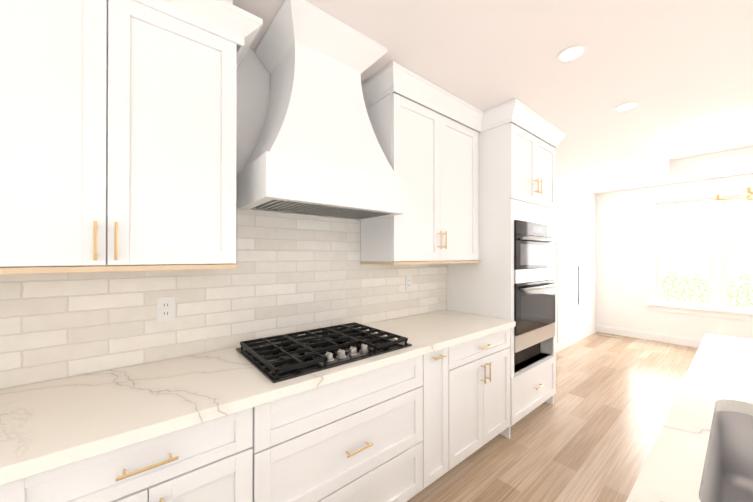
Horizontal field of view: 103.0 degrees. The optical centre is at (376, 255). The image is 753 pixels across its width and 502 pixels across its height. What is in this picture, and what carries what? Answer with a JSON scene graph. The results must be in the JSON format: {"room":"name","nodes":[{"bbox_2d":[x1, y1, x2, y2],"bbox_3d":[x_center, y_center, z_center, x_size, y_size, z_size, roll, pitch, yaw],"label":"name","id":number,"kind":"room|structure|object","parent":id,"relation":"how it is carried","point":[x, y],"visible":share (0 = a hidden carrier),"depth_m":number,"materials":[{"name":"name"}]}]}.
{"room":"kitchen","nodes":[
{"label":"kitchen","id":0,"kind":"room"},
{"bbox_2d":[236,48,595,342],"bbox_3d":[0.913,-0.084,3.071,8.200,3.000,0.120,0,0,-39],"label":"wall","id":1,"kind":"structure","parent":0,"point":[254,88],"depth_m":4.42,"materials":[{"name":"white paint"}]},
{"bbox_2d":[0,0,239,271],"bbox_3d":[-1.059,-0.561,1.143,0.895,1.196,0.350,0,0,-39],"label":"upper cabinet","id":2,"kind":"object","parent":1,"relation":"attached to","point":[117,135],"depth_m":1.04,"materials":[{"name":"white paint"}]},
{"bbox_2d":[0,209,445,388],"bbox_3d":[-0.684,0.103,1.680,3.428,0.784,0.006,0,0,-39],"label":"tile backsplash","id":3,"kind":"structure","parent":1,"relation":"attached to","point":[291,273],"depth_m":1.55,"materials":[{"name":"beige tile"}]},
{"bbox_2d":[156,296,174,321],"bbox_3d":[-0.996,0.254,1.415,0.072,0.116,0.008,0,0,-39],"label":"electrical outlet","id":4,"kind":"object","parent":3,"relation":"attached to","point":[165,308],"visible":1,"depth_m":1.41,"materials":[{"name":"white plastic"}]},
{"bbox_2d":[405,275,411,289],"bbox_3d":[0.265,0.224,2.446,0.072,0.116,0.008,0,0,-39],"label":"electrical outlet","id":5,"kind":"object","parent":3,"relation":"attached to","point":[408,282],"visible":1,"depth_m":2.44,"materials":[{"name":"white plastic"}]},
{"bbox_2d":[237,0,404,220],"bbox_3d":[-0.284,-0.703,1.697,0.823,0.908,0.475,0,0,-39],"label":"range hood","id":6,"kind":"object","parent":1,"relation":"attached to","point":[318,152],"visible":1,"depth_m":1.54,"materials":[{"name":"white paint"}]},
{"bbox_2d":[361,92,479,264],"bbox_3d":[0.388,-0.488,2.303,0.980,1.098,0.387,0,0,-39],"label":"upper cabinet","id":7,"kind":"object","parent":1,"relation":"attached to","point":[432,156],"visible":0.94,"depth_m":2.09,"materials":[{"name":"white paint"}]},
{"bbox_2d":[361,61,565,147],"bbox_3d":[0.811,-1.088,2.470,1.974,0.133,0.684,0,0,-39],"label":"crown molding","id":8,"kind":"structure","parent":1,"relation":"attached to","point":[390,78],"depth_m":2.19,"materials":[{"name":"white paint"}]},
{"bbox_2d":[557,213,578,342],"bbox_3d":[3.014,0.391,4.670,0.840,2.038,0.060,0,0,-39],"label":"pantry door","id":9,"kind":"structure","parent":1,"relation":"in","point":[568,288],"depth_m":4.66,"materials":[{"name":"white paint"}]},
{"bbox_2d":[556,324,597,352],"bbox_3d":[2.709,1.356,4.446,3.600,0.130,0.014,0,0,-39],"label":"baseboard","id":10,"kind":"structure","parent":1,"relation":"attached to","point":[585,333],"depth_m":4.92,"materials":[{"name":"white paint"}]},
{"bbox_2d":[233,0,752,193],"bbox_3d":[2.369,-1.350,1.295,8.200,0.380,4.720,0,0,-39],"label":"ceiling","id":11,"kind":"structure","parent":0,"point":[680,72],"depth_m":1.85,"materials":[{"name":"white paint"}]},
{"bbox_2d":[557,45,586,61],"bbox_3d":[1.118,-1.155,1.718,0.144,0.004,0.144,0,0,-39],"label":"recessed light","id":12,"kind":"object","parent":11,"relation":"in","point":[571,53],"visible":1,"depth_m":1.71,"materials":[{"name":"white paint"}]},
{"bbox_2d":[614,102,637,110],"bbox_3d":[1.939,-1.153,2.325,0.144,0.004,0.144,0,0,-39],"label":"recessed light","id":13,"kind":"object","parent":11,"relation":"in","point":[626,106],"visible":1,"depth_m":2.31,"materials":[{"name":"white paint"}]},
{"bbox_2d":[713,183,752,200],"bbox_3d":[4.684,-1.013,3.045,0.974,0.838,1.696,0,0,-39],"label":"chandelier","id":14,"kind":"object","parent":11,"relation":"hanging from","point":[748,193],"visible":1,"depth_m":3.57,"materials":[{"name":"gold metal"}]},
{"bbox_2d":[407,332,698,501],"bbox_3d":[2.407,1.460,1.239,8.200,0.100,4.600,0,0,-39],"label":"floor","id":15,"kind":"structure","parent":0,"point":[590,434],"depth_m":2.36,"materials":[{"name":"wood"}]},
{"bbox_2d":[0,408,252,501],"bbox_3d":[-0.864,0.972,1.115,0.608,0.875,0.647,0,0,-39],"label":"base cabinet","id":16,"kind":"object","parent":15,"relation":"on","point":[210,461],"visible":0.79,"depth_m":0.93,"materials":[{"name":"white paint"}]},
{"bbox_2d":[252,355,422,501],"bbox_3d":[-0.274,0.973,1.598,0.912,0.875,0.647,0,0,-39],"label":"base cabinet","id":17,"kind":"object","parent":15,"relation":"on","point":[358,438],"visible":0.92,"depth_m":1.35,"materials":[{"name":"white paint"}]},
{"bbox_2d":[0,310,515,484],"bbox_3d":[-0.480,0.515,1.429,3.428,0.040,0.650,0,0,-39],"label":"countertop","id":18,"kind":"structure","parent":17,"relation":"on","point":[49,425],"depth_m":1.06,"materials":[{"name":"stone"}]},
{"bbox_2d":[236,322,411,382],"bbox_3d":[-0.271,0.472,1.602,0.765,0.047,0.535,0,0,-39],"label":"gas cooktop","id":19,"kind":"object","parent":18,"relation":"in","point":[279,358],"visible":1,"depth_m":1.50,"materials":[{"name":"black metal"}]},
{"bbox_2d":[411,347,448,497],"bbox_3d":[0.168,0.975,1.960,0.227,0.875,0.647,0,0,-39],"label":"base cabinet","id":20,"kind":"object","parent":15,"relation":"on","point":[435,441],"visible":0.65,"depth_m":1.74,"materials":[{"name":"white paint"}]},
{"bbox_2d":[439,328,509,477],"bbox_3d":[0.552,0.976,2.274,0.760,0.875,0.647,0,0,-39],"label":"base cabinet","id":21,"kind":"object","parent":15,"relation":"on","point":[478,393],"visible":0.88,"depth_m":2.02,"materials":[{"name":"white paint"}]},
{"bbox_2d":[446,122,555,438],"bbox_3d":[1.183,0.190,2.787,0.860,2.450,0.655,0,0,-39],"label":"tall cabinet","id":22,"kind":"object","parent":15,"relation":"on","point":[517,172],"visible":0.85,"depth_m":2.46,"materials":[{"name":"white paint"}]},
{"bbox_2d":[514,220,560,351],"bbox_3d":[1.205,0.240,2.760,0.762,1.026,0.659,0,0,-39],"label":"double wall oven","id":23,"kind":"object","parent":22,"relation":"in","point":[534,282],"visible":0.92,"depth_m":2.50,"materials":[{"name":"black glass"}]},
{"bbox_2d":[597,333,620,337],"bbox_3d":[4.102,1.420,5.287,0.110,0.008,0.320,0,0,-39],"label":"floor vent","id":24,"kind":"object","parent":15,"relation":"in","point":[608,335],"visible":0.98,"depth_m":5.29,"materials":[{"name":"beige wood"}]},
{"bbox_3d":[0.878,0.969,0.229,3.991,0.875,1.011,0,0,-39],"label":"base cabinet","id":25,"kind":"object","parent":15,"relation":"on","visible":0},
{"bbox_2d":[626,333,752,501],"bbox_3d":[0.876,0.511,0.216,4.030,0.040,1.070,0,0,-39],"label":"countertop","id":26,"kind":"structure","parent":25,"relation":"on","point":[719,376],"depth_m":0.92,"materials":[{"name":"stone"}]},
{"bbox_2d":[701,411,752,501],"bbox_3d":[1.046,0.651,0.639,0.820,0.236,0.500,0,0,-39],"label":"sink","id":27,"kind":"object","parent":26,"relation":"in","point":[729,474],"visible":0.71,"depth_m":1.00,"materials":[{"name":"grey metal"}]},
{"bbox_2d":[596,174,752,339],"bbox_3d":[5.597,-0.081,3.931,0.140,3.000,4.720,0,0,-39],"label":"wall","id":28,"kind":"structure","parent":0,"point":[621,259],"depth_m":5.18,"materials":[{"name":"white paint"}]},
{"bbox_2d":[598,325,702,347],"bbox_3d":[5.571,1.354,3.833,0.014,0.130,4.588,0,0,-39],"label":"baseboard","id":29,"kind":"structure","parent":28,"relation":"attached to","point":[658,337],"depth_m":5.00,"materials":[{"name":"white paint"}]},
{"bbox_2d":[646,187,752,320],"bbox_3d":[5.105,-0.017,4.484,0.199,1.875,1.570,0,0,-39],"label":"window","id":30,"kind":"structure","parent":28,"relation":"in","point":[717,253],"depth_m":4.54,"materials":[{"name":"white paint"}]},
{"label":"outside","id":31,"kind":"structure","parent":0,"visible":0},
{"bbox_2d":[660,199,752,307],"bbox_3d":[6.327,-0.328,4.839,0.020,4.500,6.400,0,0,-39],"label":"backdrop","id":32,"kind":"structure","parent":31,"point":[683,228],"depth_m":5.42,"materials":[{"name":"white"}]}
]}

